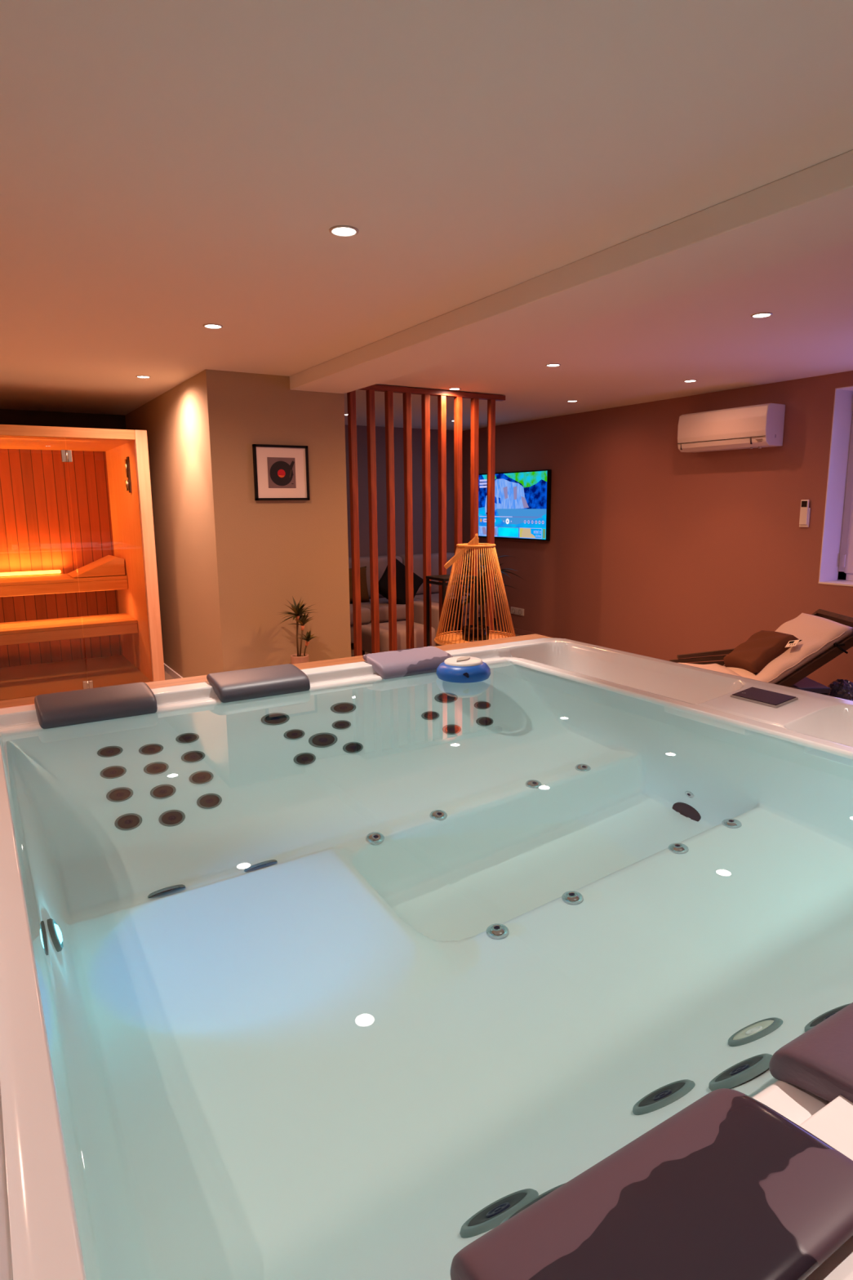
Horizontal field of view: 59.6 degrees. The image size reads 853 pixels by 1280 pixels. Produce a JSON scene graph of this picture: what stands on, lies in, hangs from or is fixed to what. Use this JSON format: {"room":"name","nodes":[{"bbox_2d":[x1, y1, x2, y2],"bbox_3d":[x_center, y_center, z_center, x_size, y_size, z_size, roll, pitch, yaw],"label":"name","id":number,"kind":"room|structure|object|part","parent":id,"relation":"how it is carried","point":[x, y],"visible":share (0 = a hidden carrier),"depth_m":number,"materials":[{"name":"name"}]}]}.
{"room":"spa room","nodes":[
{"label":"spa room","id":0,"kind":"room"},
{"bbox_2d":[0,408,126,429],"bbox_3d":[-4.069,-0.875,6.633,2.757,2.305,0.150,-7,12,-31],"label":"wall","id":1,"kind":"structure","parent":0,"point":[7,416],"depth_m":6.80,"materials":[{"name":"grey paint"}]},
{"bbox_2d":[124,368,351,677],"bbox_3d":[-1.753,-0.856,6.419,0.965,2.305,2.940,-7,12,-31],"label":"wall","id":2,"kind":"structure","parent":0,"point":[228,561],"depth_m":5.21,"materials":[{"name":"beige paint"}]},
{"bbox_2d":[164,663,182,679],"bbox_3d":[-2.120,0.309,6.307,0.012,0.060,2.790,-7,12,-31],"label":"baseboard","id":3,"kind":"structure","parent":2,"relation":"attached to","point":[171,672],"depth_m":6.43,"materials":[{"name":"white paint"}]},
{"bbox_2d":[252,444,310,500],"bbox_3d":[-0.988,-1.140,5.075,0.386,0.368,0.029,-7,12,-31],"label":"framed picture","id":4,"kind":"object","parent":2,"relation":"attached to","point":[281,472],"visible":1,"depth_m":5.07,"materials":[{"name":"white paper"}]},
{"bbox_2d":[266,457,296,488],"bbox_3d":[-0.986,-1.139,5.070,0.198,0.204,0.002,-7,12,-31],"label":"print","id":5,"kind":"object","parent":4,"relation":"attached to","point":[281,471],"depth_m":5.07,"materials":[{"name":"black"}]},
{"bbox_2d":[164,629,521,679],"bbox_3d":[0.032,0.777,4.091,7.100,0.100,9.800,-7,12,-31],"label":"floor","id":6,"kind":"structure","parent":0,"point":[167,677],"depth_m":7.37,"materials":[{"name":"tile"}]},
{"bbox_2d":[0,424,164,700],"bbox_3d":[-3.467,-0.598,5.883,2.255,2.020,1.480,-7,12,-31],"label":"cabin","id":7,"kind":"object","parent":6,"relation":"on","point":[80,607],"visible":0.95,"depth_m":6.49,"materials":[{"name":"brown wood"}]},
{"bbox_3d":[-3.310,-0.462,5.182,1.595,1.882,0.008,-7,12,-31],"label":"glass door","id":8,"kind":"part","parent":7,"relation":"part of","materials":[{"name":"clear glass"}]},
{"bbox_3d":[-3.476,-1.555,5.708,2.079,0.072,1.480,-7,12,-31],"label":"ceiling panel","id":9,"kind":"part","parent":7,"relation":"part of","materials":[{"name":"brown wood"}]},
{"bbox_3d":[-3.438,0.377,6.027,2.079,0.050,1.400,-7,12,-31],"label":"floor panel","id":10,"kind":"part","parent":7,"relation":"part of","materials":[{"name":"wood"}]},
{"bbox_3d":[-2.422,-0.565,5.718,0.475,1.897,0.008,-7,12,-31],"label":"fixed glass","id":11,"kind":"part","parent":7,"relation":"part of","materials":[{"name":"clear glass"}]},
{"bbox_2d":[278,596,316,664],"bbox_3d":[-0.894,0.108,5.180,0.309,0.839,0.274,-7,12,-31],"label":"potted plant","id":12,"kind":"object","parent":6,"relation":"on","point":[297,658],"visible":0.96,"depth_m":5.13,"materials":[{"name":"green plant"}]},
{"bbox_3d":[-0.889,-0.020,5.140,0.024,0.296,0.018,-2,10,-9],"label":"stem","id":13,"kind":"part","parent":12,"relation":"part of","materials":[{"name":"brown plant"}]},
{"bbox_3d":[-0.879,0.315,5.205,0.124,0.424,0.124,-7,12,-31],"label":"pot","id":14,"kind":"part","parent":12,"relation":"part of","materials":[{"name":"white ceramic"}]},
{"bbox_3d":[-0.865,0.014,5.148,0.046,0.227,0.016,-7,12,-31],"label":"stem","id":15,"kind":"part","parent":12,"relation":"part of","materials":[{"name":"brown plant"}]},
{"bbox_2d":[361,600,439,655],"bbox_3d":[-0.204,-0.061,6.965,0.778,0.520,0.591,-7,12,-31],"label":"lounge armchair","id":16,"kind":"object","parent":6,"relation":"on","point":[418,605],"visible":0.31,"depth_m":6.80,"materials":[{"name":"fabric"}]},
{"bbox_3d":[-0.288,-0.015,6.939,0.600,0.240,0.550,-7,12,-31],"label":"seat","id":17,"kind":"part","parent":16,"relation":"part of","materials":[{"name":"fabric"}]},
{"bbox_3d":[0.042,-0.140,7.105,0.198,0.420,0.591,-7,12,-31],"label":"backrest","id":18,"kind":"part","parent":16,"relation":"part of","materials":[{"name":"fabric"}]},
{"bbox_2d":[348,552,494,643],"bbox_3d":[-0.461,-0.440,8.049,2.330,0.880,0.960,-7,12,-31],"label":"sofa","id":19,"kind":"object","parent":6,"relation":"on","point":[366,615],"visible":0.13,"depth_m":8.15,"materials":[{"name":"fabric"}]},
{"bbox_2d":[348,566,369,602],"bbox_3d":[-0.810,-0.581,7.889,0.401,0.380,0.243,-4,11,-20],"label":"throw cushion","id":20,"kind":"object","parent":19,"relation":"on","point":[364,592],"visible":0.34,"depth_m":7.85,"materials":[{"name":"fabric"}]},
{"bbox_2d":[349,604,370,625],"bbox_3d":[-1.056,-0.256,7.568,0.765,0.160,0.720,-7,12,-31],"label":"seat cushion","id":21,"kind":"object","parent":19,"relation":"on","point":[365,611],"depth_m":7.43,"materials":[{"name":"fabric"}]},
{"bbox_2d":[348,555,402,599],"bbox_3d":[-0.636,-0.697,8.293,0.765,0.460,0.250,-7,12,-31],"label":"cushion","id":22,"kind":"object","parent":19,"relation":"on","point":[382,560],"depth_m":8.19,"materials":[{"name":"fabric"}]},
{"bbox_2d":[349,597,431,622],"bbox_3d":[-0.396,-0.334,7.966,0.765,0.160,0.720,-7,12,-31],"label":"seat cushion","id":23,"kind":"object","parent":19,"relation":"on","point":[383,602],"depth_m":7.64,"materials":[{"name":"fabric"}]},
{"bbox_2d":[378,558,422,604],"bbox_3d":[-0.286,-0.579,7.800,0.612,0.603,0.294,-3,11,-16],"label":"throw cushion","id":24,"kind":"object","parent":19,"relation":"on","point":[400,567],"visible":0.5,"depth_m":7.72,"materials":[{"name":"black fabric"}]},
{"bbox_2d":[399,552,454,595],"bbox_3d":[0.024,-0.775,8.691,0.765,0.460,0.250,-7,12,-31],"label":"cushion","id":25,"kind":"object","parent":19,"relation":"on","point":[417,558],"depth_m":8.56,"materials":[{"name":"fabric"}]},
{"bbox_2d":[413,592,494,613],"bbox_3d":[0.265,-0.413,8.364,0.765,0.160,0.720,-7,12,-31],"label":"seat cushion","id":26,"kind":"object","parent":19,"relation":"on","point":[434,596],"depth_m":8.20,"materials":[{"name":"fabric"}]},
{"bbox_2d":[346,384,505,656],"bbox_3d":[0.023,-0.760,5.824,1.426,2.300,0.055,-7,12,-31],"label":"slatted screen","id":27,"kind":"object","parent":6,"relation":"on","point":[388,390],"visible":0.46,"depth_m":5.69,"materials":[{"name":"red wood"}]},
{"bbox_3d":[0.013,-1.872,5.620,1.426,0.038,0.055,-7,12,-31],"label":"rail","id":28,"kind":"part","parent":27,"relation":"part of","materials":[{"name":"red wood"}]},
{"bbox_2d":[0,634,852,1279],"bbox_3d":[0.130,0.708,1.576,2.218,0.938,2.378,-7,12,-31],"label":"hot tub","id":29,"kind":"object","parent":6,"relation":"on","point":[40,1238],"visible":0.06,"depth_m":0.92,"materials":[{"name":"white plastic"}]},
{"bbox_2d":[34,682,157,728],"bbox_3d":[-0.889,0.172,2.003,0.291,0.059,0.157,-7,12,-31],"label":"headrest pillow","id":30,"kind":"object","parent":29,"relation":"on","point":[57,709],"visible":1,"depth_m":1.97,"materials":[{"name":"grey plastic"}]},
{"bbox_2d":[206,663,310,702],"bbox_3d":[-0.504,0.127,2.235,0.279,0.059,0.157,-7,12,-31],"label":"headrest pillow","id":31,"kind":"object","parent":29,"relation":"on","point":[281,679],"visible":1,"depth_m":2.19,"materials":[{"name":"grey plastic"}]},
{"bbox_2d":[362,646,453,679],"bbox_3d":[-0.057,0.073,2.504,0.289,0.059,0.157,-7,12,-31],"label":"headrest pillow","id":32,"kind":"object","parent":29,"relation":"on","point":[425,660],"visible":0.91,"depth_m":2.46,"materials":[{"name":"grey plastic"}]},
{"bbox_2d":[0,661,852,1279],"bbox_3d":[0.066,0.624,1.591,1.596,0.700,1.721,-7,12,-31],"label":"water","id":33,"kind":"object","parent":29,"relation":"in","point":[348,981],"visible":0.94,"depth_m":0.94,"materials":[{"name":"teal liquid"}]},
{"bbox_2d":[435,656,490,682],"bbox_3d":[0.119,0.106,2.403,0.176,0.096,0.176,-7,12,-31],"label":"dispenser","id":34,"kind":"object","parent":33,"relation":"on","point":[457,668],"visible":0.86,"depth_m":2.34,"materials":[{"name":"blue plastic"}]},
{"bbox_3d":[0.119,0.068,2.396,0.124,0.010,0.124,-7,12,-31],"label":"lid","id":35,"kind":"part","parent":34,"relation":"part of","materials":[{"name":"white plastic"}]},
{"bbox_2d":[450,1088,852,1279],"bbox_3d":[0.178,0.431,0.539,0.299,0.059,0.157,-7,12,-31],"label":"headrest pillow","id":36,"kind":"object","parent":29,"relation":"on","point":[726,1187],"visible":1,"depth_m":0.53,"materials":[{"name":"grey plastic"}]},
{"bbox_3d":[0.912,0.156,2.013,0.096,0.018,0.140,-7,12,-31],"label":"control panel","id":37,"kind":"part","parent":29,"relation":"part of","materials":[{"name":"grey plastic"}]},
{"bbox_2d":[768,1002,852,1102],"bbox_3d":[0.487,0.394,0.725,0.283,0.059,0.157,-7,12,-31],"label":"headrest pillow","id":38,"kind":"object","parent":29,"relation":"on","point":[819,1061],"visible":1,"depth_m":0.69,"materials":[{"name":"plastic"}]},
{"bbox_2d":[426,573,477,646],"bbox_3d":[0.197,-0.045,5.788,0.314,0.905,0.254,-7,12,-31],"label":"side table","id":39,"kind":"object","parent":6,"relation":"on","point":[443,578],"visible":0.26,"depth_m":5.71,"materials":[{"name":"black paint"}]},
{"bbox_3d":[0.013,-0.048,5.810,0.020,0.861,0.020,-7,12,-31],"label":"post","id":40,"kind":"part","parent":39,"relation":"part of","materials":[{"name":"black paint"}]},
{"bbox_3d":[0.134,-0.014,5.617,0.020,0.861,0.020,-7,12,-31],"label":"post","id":41,"kind":"part","parent":39,"relation":"part of","materials":[{"name":"black paint"}]},
{"bbox_3d":[0.195,-0.446,5.712,0.308,0.020,0.236,-7,12,-31],"label":"rail","id":42,"kind":"part","parent":39,"relation":"part of","materials":[{"name":"black paint"}]},
{"bbox_3d":[0.193,-0.480,5.709,0.314,0.022,0.254,-7,12,-31],"label":"plate","id":43,"kind":"part","parent":39,"relation":"part of","materials":[{"name":"black paint"}]},
{"bbox_3d":[0.260,-0.077,5.959,0.020,0.861,0.020,-7,12,-31],"label":"post","id":44,"kind":"part","parent":39,"relation":"part of","materials":[{"name":"black paint"}]},
{"bbox_3d":[0.381,-0.043,5.766,0.020,0.861,0.020,-7,12,-31],"label":"post","id":45,"kind":"part","parent":39,"relation":"part of","materials":[{"name":"black paint"}]},
{"bbox_2d":[446,549,524,630],"bbox_3d":[0.542,-0.414,7.478,0.815,1.017,0.760,6,12,31],"label":"leafy plant","id":46,"kind":"object","parent":6,"relation":"on","point":[502,571],"visible":0.32,"depth_m":7.42,"materials":[{"name":"green plant"}]},
{"bbox_3d":[0.560,-0.063,7.549,0.300,0.300,0.300,-7,12,-31],"label":"pot","id":47,"kind":"part","parent":46,"relation":"part of","materials":[{"name":"black paint"}]},
{"bbox_2d":[669,608,852,687],"bbox_3d":[1.730,0.208,4.820,1.951,0.727,0.676,0,10,0],"label":"sun lounger","id":48,"kind":"object","parent":6,"relation":"on","point":[824,635],"visible":0.31,"depth_m":4.59,"materials":[{"name":"fabric"}]},
{"bbox_3d":[1.405,0.248,4.825,1.220,0.104,0.600,0,10,0],"label":"mattress","id":49,"kind":"part","parent":48,"relation":"part of","materials":[{"name":"fabric"}]},
{"bbox_2d":[723,630,801,675],"bbox_3d":[2.181,0.096,4.811,0.331,0.298,0.480,-2,10,-6],"label":"cushion","id":50,"kind":"object","parent":48,"relation":"on","point":[753,655],"visible":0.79,"depth_m":4.73,"materials":[{"name":"brown fabric"}]},
{"bbox_3d":[2.285,0.072,4.793,0.580,0.436,0.600,0,10,0],"label":"mattress","id":51,"kind":"part","parent":48,"relation":"part of","materials":[{"name":"fabric"}]},
{"bbox_3d":[2.362,0.092,4.797,0.685,0.501,0.616,0,10,0],"label":"backrest frame","id":52,"kind":"part","parent":48,"relation":"part of","materials":[{"name":"beige fabric"}]},
{"bbox_2d":[790,676,830,695],"bbox_3d":[2.354,0.426,4.688,0.190,0.335,0.320,0,10,0],"label":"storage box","id":53,"kind":"object","parent":6,"relation":"on","point":[807,684],"visible":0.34,"depth_m":4.54,"materials":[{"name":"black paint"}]},
{"bbox_3d":[0.347,0.256,5.268,0.560,0.500,0.560,-7,12,-31],"label":"side table","id":54,"kind":"object","parent":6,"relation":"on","visible":0},
{"bbox_2d":[434,533,515,645],"bbox_3d":[0.342,-0.358,5.155,0.584,0.741,0.584,-7,12,-31],"label":"lantern","id":55,"kind":"object","parent":54,"relation":"on","point":[467,635],"visible":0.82,"depth_m":5.06,"materials":[{"name":"beige wood"}]},
{"bbox_3d":[0.137,-0.323,5.164,0.160,0.661,0.005,0,10,1],"label":"rod","id":56,"kind":"part","parent":55,"relation":"part of","materials":[{"name":"brown wood"}]},
{"bbox_3d":[0.138,-0.319,5.141,0.160,0.661,0.005,-2,10,-6],"label":"rod","id":57,"kind":"part","parent":55,"relation":"part of","materials":[{"name":"brown wood"}]},
{"bbox_3d":[0.142,-0.315,5.119,0.161,0.661,0.005,-3,11,-12],"label":"rod","id":58,"kind":"part","parent":55,"relation":"part of","materials":[{"name":"brown wood"}]},
{"bbox_3d":[0.148,-0.311,5.097,0.160,0.661,0.005,-4,11,-18],"label":"rod","id":59,"kind":"part","parent":55,"relation":"part of","materials":[{"name":"brown wood"}]},
{"bbox_3d":[0.156,-0.307,5.076,0.160,0.661,0.005,-5,11,-25],"label":"rod","id":60,"kind":"part","parent":55,"relation":"part of","materials":[{"name":"brown wood"}]},
{"bbox_3d":[0.158,-0.339,5.251,0.161,0.661,0.005,5,12,26],"label":"rod","id":61,"kind":"part","parent":55,"relation":"part of","materials":[{"name":"brown wood"}]},
{"bbox_3d":[0.170,-0.343,5.271,0.161,0.661,0.005,6,12,32],"label":"rod","id":62,"kind":"part","parent":55,"relation":"part of","materials":[{"name":"brown wood"}]},
{"bbox_3d":[0.167,-0.303,5.056,0.161,0.661,0.005,-7,12,-31],"label":"rod","id":63,"kind":"part","parent":55,"relation":"part of","materials":[{"name":"brown wood"}]},
{"bbox_3d":[0.183,-0.346,5.289,0.161,0.661,0.005,8,13,38],"label":"rod","id":64,"kind":"part","parent":55,"relation":"part of","materials":[{"name":"brown wood"}]},
{"bbox_3d":[0.180,-0.300,5.038,0.160,0.661,0.005,-8,13,-37],"label":"rod","id":65,"kind":"part","parent":55,"relation":"part of","materials":[{"name":"brown wood"}]},
{"bbox_3d":[0.199,-0.349,5.306,0.005,0.661,0.160,-10,14,-43],"label":"rod","id":66,"kind":"part","parent":55,"relation":"part of","materials":[{"name":"brown wood"}]},
{"bbox_3d":[0.196,-0.297,5.021,0.160,0.661,0.005,-10,14,-43],"label":"rod","id":67,"kind":"part","parent":55,"relation":"part of","materials":[{"name":"brown wood"}]},
{"bbox_3d":[0.216,-0.352,5.321,0.005,0.661,0.160,-8,13,-37],"label":"rod","id":68,"kind":"part","parent":55,"relation":"part of","materials":[{"name":"brown wood"}]},
{"bbox_3d":[0.212,-0.294,5.005,0.005,0.661,0.161,8,13,38],"label":"rod","id":69,"kind":"part","parent":55,"relation":"part of","materials":[{"name":"brown wood"}]},
{"bbox_3d":[0.235,-0.355,5.334,0.005,0.661,0.161,-7,12,-31],"label":"rod","id":70,"kind":"part","parent":55,"relation":"part of","materials":[{"name":"brown wood"}]},
{"bbox_3d":[0.231,-0.292,4.992,0.005,0.661,0.161,6,12,32],"label":"rod","id":71,"kind":"part","parent":55,"relation":"part of","materials":[{"name":"brown wood"}]},
{"bbox_3d":[0.241,-0.603,5.118,0.238,0.219,0.233,0,10,4],"label":"handle","id":72,"kind":"part","parent":55,"relation":"part of","materials":[{"name":"brown wood"}]},
{"bbox_3d":[0.255,-0.357,5.344,0.005,0.661,0.160,-5,11,-25],"label":"rod","id":73,"kind":"part","parent":55,"relation":"part of","materials":[{"name":"brown wood"}]},
{"bbox_3d":[0.251,-0.290,4.981,0.005,0.661,0.161,5,12,26],"label":"rod","id":74,"kind":"part","parent":55,"relation":"part of","materials":[{"name":"brown wood"}]},
{"bbox_3d":[0.276,-0.359,5.353,0.005,0.661,0.160,-4,11,-18],"label":"rod","id":75,"kind":"part","parent":55,"relation":"part of","materials":[{"name":"brown wood"}]},
{"bbox_3d":[0.272,-0.289,4.972,0.005,0.661,0.161,3,11,20],"label":"rod","id":76,"kind":"part","parent":55,"relation":"part of","materials":[{"name":"brown wood"}]},
{"bbox_3d":[0.294,-0.288,4.966,0.005,0.661,0.161,2,11,13],"label":"rod","id":77,"kind":"part","parent":55,"relation":"part of","materials":[{"name":"brown wood"}]},
{"bbox_3d":[0.317,-0.287,4.962,0.005,0.661,0.160,1,10,7],"label":"rod","id":78,"kind":"part","parent":55,"relation":"part of","materials":[{"name":"brown wood"}]},
{"bbox_3d":[0.344,-0.047,5.212,0.190,0.088,0.190,-7,12,-31],"label":"candle glass","id":79,"kind":"part","parent":55,"relation":"part of","materials":[{"name":"clear glass"}]},
{"bbox_3d":[0.340,-0.287,4.960,0.005,0.661,0.160,0,10,1],"label":"rod","id":80,"kind":"part","parent":55,"relation":"part of","materials":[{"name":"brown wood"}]},
{"bbox_3d":[0.363,-0.288,4.961,0.005,0.661,0.160,-2,10,-6],"label":"rod","id":81,"kind":"part","parent":55,"relation":"part of","materials":[{"name":"brown wood"}]},
{"bbox_3d":[0.386,-0.288,4.965,0.005,0.661,0.161,-3,11,-12],"label":"rod","id":82,"kind":"part","parent":55,"relation":"part of","materials":[{"name":"brown wood"}]},
{"bbox_3d":[0.408,-0.290,4.971,0.005,0.661,0.160,-4,11,-18],"label":"rod","id":83,"kind":"part","parent":55,"relation":"part of","materials":[{"name":"brown wood"}]},
{"bbox_3d":[0.429,-0.292,4.979,0.005,0.661,0.160,-5,11,-25],"label":"rod","id":84,"kind":"part","parent":55,"relation":"part of","materials":[{"name":"brown wood"}]},
{"bbox_3d":[0.471,-0.354,5.318,0.005,0.661,0.161,8,13,38],"label":"rod","id":85,"kind":"part","parent":55,"relation":"part of","materials":[{"name":"brown wood"}]},
{"bbox_3d":[0.449,-0.294,4.990,0.005,0.661,0.161,-7,12,-31],"label":"rod","id":86,"kind":"part","parent":55,"relation":"part of","materials":[{"name":"brown wood"}]},
{"bbox_3d":[0.488,-0.351,5.303,0.160,0.661,0.005,-10,14,-43],"label":"rod","id":87,"kind":"part","parent":55,"relation":"part of","materials":[{"name":"brown wood"}]},
{"bbox_3d":[0.468,-0.296,5.003,0.005,0.661,0.160,-8,13,-37],"label":"rod","id":88,"kind":"part","parent":55,"relation":"part of","materials":[{"name":"brown wood"}]},
{"bbox_3d":[0.503,-0.348,5.286,0.160,0.661,0.005,-8,13,-37],"label":"rod","id":89,"kind":"part","parent":55,"relation":"part of","materials":[{"name":"brown wood"}]},
{"bbox_3d":[0.485,-0.299,5.017,0.005,0.661,0.160,-10,14,-43],"label":"rod","id":90,"kind":"part","parent":55,"relation":"part of","materials":[{"name":"brown wood"}]},
{"bbox_3d":[0.517,-0.345,5.267,0.161,0.661,0.005,-7,12,-31],"label":"rod","id":91,"kind":"part","parent":55,"relation":"part of","materials":[{"name":"brown wood"}]},
{"bbox_3d":[0.501,-0.302,5.034,0.161,0.661,0.005,8,13,38],"label":"rod","id":92,"kind":"part","parent":55,"relation":"part of","materials":[{"name":"brown wood"}]},
{"bbox_3d":[0.528,-0.341,5.247,0.160,0.661,0.005,-5,11,-25],"label":"rod","id":93,"kind":"part","parent":55,"relation":"part of","materials":[{"name":"brown wood"}]},
{"bbox_3d":[0.514,-0.306,5.052,0.161,0.661,0.005,6,12,32],"label":"rod","id":94,"kind":"part","parent":55,"relation":"part of","materials":[{"name":"brown wood"}]},
{"bbox_3d":[0.526,-0.309,5.072,0.161,0.661,0.005,5,12,26],"label":"rod","id":95,"kind":"part","parent":55,"relation":"part of","materials":[{"name":"brown wood"}]},
{"bbox_3d":[0.535,-0.313,5.093,0.161,0.661,0.005,3,11,20],"label":"rod","id":96,"kind":"part","parent":55,"relation":"part of","materials":[{"name":"brown wood"}]},
{"bbox_3d":[0.541,-0.317,5.114,0.161,0.661,0.005,2,11,13],"label":"rod","id":97,"kind":"part","parent":55,"relation":"part of","materials":[{"name":"brown wood"}]},
{"bbox_3d":[0.545,-0.321,5.137,0.160,0.661,0.005,1,10,7],"label":"rod","id":98,"kind":"part","parent":55,"relation":"part of","materials":[{"name":"brown wood"}]},
{"bbox_3d":[2.623,0.517,4.708,0.120,0.145,0.160,0,10,0],"label":"block","id":99,"kind":"object","parent":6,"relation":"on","visible":0},
{"bbox_2d":[826,679,852,700],"bbox_3d":[2.621,0.353,4.677,0.196,0.215,0.256,0,10,0],"label":"plastic bag","id":100,"kind":"object","parent":99,"relation":"on","point":[839,688],"visible":0.48,"depth_m":4.61,"materials":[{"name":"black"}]},
{"bbox_2d":[344,424,454,599],"bbox_3d":[-0.797,-1.232,8.432,2.808,2.305,0.150,-7,12,-31],"label":"wall","id":101,"kind":"structure","parent":0,"point":[362,433],"depth_m":8.57,"materials":[{"name":"grey paint"}]},
{"bbox_2d":[0,0,852,431],"bbox_3d":[0.012,-1.599,3.657,7.100,0.120,9.800,-7,12,-31],"label":"ceiling","id":102,"kind":"structure","parent":0,"point":[169,169],"depth_m":1.98,"materials":[{"name":"white paint"}]},
{"bbox_2d":[136,375,151,377],"bbox_3d":[-1.895,-1.760,4.978,0.094,0.005,0.094,-7,12,-31],"label":"recessed light","id":103,"kind":"object","parent":102,"relation":"in","point":[138,376],"visible":1,"depth_m":4.97,"materials":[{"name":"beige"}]},
{"bbox_2d":[203,323,222,328],"bbox_3d":[-1.031,-1.514,3.593,0.094,0.005,0.094,-7,12,-31],"label":"recessed light","id":104,"kind":"object","parent":102,"relation":"in","point":[211,326],"visible":1,"depth_m":3.59,"materials":[{"name":"beige"}]},
{"bbox_2d":[328,225,358,236],"bbox_3d":[-0.262,-1.296,2.360,0.094,0.005,0.094,-7,12,-31],"label":"recessed light","id":105,"kind":"object","parent":102,"relation":"in","point":[338,230],"visible":1,"depth_m":2.35,"materials":[{"name":"beige"}]},
{"bbox_2d":[448,387,460,390],"bbox_3d":[0.212,-1.895,5.619,0.094,0.005,0.094,-7,12,-31],"label":"recessed light","id":106,"kind":"object","parent":102,"relation":"in","point":[450,388],"visible":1,"depth_m":5.62,"materials":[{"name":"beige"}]},
{"bbox_2d":[545,363,560,366],"bbox_3d":[0.797,-1.730,4.684,0.094,0.005,0.094,-7,12,-31],"label":"recessed light","id":107,"kind":"object","parent":102,"relation":"in","point":[550,364],"visible":1,"depth_m":4.68,"materials":[{"name":"beige"}]},
{"bbox_2d":[289,150,852,393],"bbox_3d":[0.923,-1.279,2.441,0.404,0.087,6.410,-7,12,-31],"label":"beam","id":108,"kind":"structure","parent":102,"relation":"attached to","point":[808,211],"depth_m":2.59,"materials":[{"name":"white paint"}]},
{"bbox_2d":[684,379,697,382],"bbox_3d":[1.897,-1.860,5.346,0.094,0.005,0.094,-7,12,-31],"label":"recessed light","id":109,"kind":"object","parent":102,"relation":"in","point":[687,380],"visible":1,"depth_m":5.33,"materials":[{"name":"beige"}]},
{"bbox_2d":[751,312,773,318],"bbox_3d":[1.565,-1.515,3.473,0.094,0.005,0.094,-7,12,-31],"label":"recessed light","id":110,"kind":"object","parent":102,"relation":"in","point":[759,315],"visible":1,"depth_m":3.47,"materials":[{"name":"beige"}]},
{"bbox_2d":[462,370,852,686],"bbox_3d":[2.817,-0.738,5.559,0.300,2.305,9.800,-7,12,-31],"label":"wall","id":111,"kind":"structure","parent":0,"point":[656,549],"depth_m":6.43,"materials":[{"name":"paint"}]},
{"bbox_2d":[478,469,551,541],"bbox_3d":[0.938,-1.477,8.177,0.062,0.724,1.250,-7,12,-31],"label":"television","id":112,"kind":"object","parent":111,"relation":"attached to","point":[522,499],"visible":0.94,"depth_m":8.02,"materials":[{"name":"black paint"}]},
{"bbox_2d":[511,606,524,616],"bbox_3d":[1.022,-0.321,8.311,0.015,0.078,0.220,-7,12,-31],"label":"wall socket","id":113,"kind":"object","parent":111,"relation":"attached to","point":[516,611],"visible":1,"depth_m":8.30,"materials":[{"name":"white plastic"}]},
{"bbox_2d":[495,624,559,638],"bbox_3d":[2.811,0.415,5.492,0.012,0.060,9.050,-7,12,-31],"label":"baseboard","id":114,"kind":"structure","parent":111,"relation":"attached to","point":[519,632],"depth_m":8.32,"materials":[{"name":"wood"}]},
{"bbox_2d":[677,403,785,453],"bbox_3d":[2.317,-1.609,5.713,0.214,0.308,0.791,-7,12,-31],"label":"air conditioner","id":115,"kind":"object","parent":111,"relation":"attached to","point":[762,425],"visible":1,"depth_m":5.57,"materials":[{"name":"white plastic"}]},
{"bbox_2d":[799,499,810,527],"bbox_3d":[2.724,-0.912,5.360,0.026,0.196,0.070,-7,12,-31],"label":"remote","id":116,"kind":"object","parent":111,"relation":"attached to","point":[805,511],"visible":1,"depth_m":5.35,"materials":[{"name":"white plastic"}]},
{"bbox_2d":[818,386,852,586],"bbox_3d":[3.253,-0.979,4.726,0.244,1.341,1.316,-7,12,-31],"label":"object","id":117,"kind":"structure","parent":111,"relation":"attached to","point":[843,399],"depth_m":5.26,"materials":[{"name":"white paint"}]},
{"bbox_2d":[837,414,852,581],"bbox_3d":[3.353,-0.994,4.785,0.090,1.323,1.304,-7,12,-31],"label":"window","id":118,"kind":"structure","parent":111,"relation":"in","point":[846,560],"depth_m":5.33,"materials":[{"name":"grey"}]},
{"bbox_3d":[3.349,-0.993,4.783,0.058,1.213,1.194,-7,12,-31],"label":"sash","id":119,"kind":"part","parent":118,"relation":"part of","materials":[{"name":"grey"}]}
]}

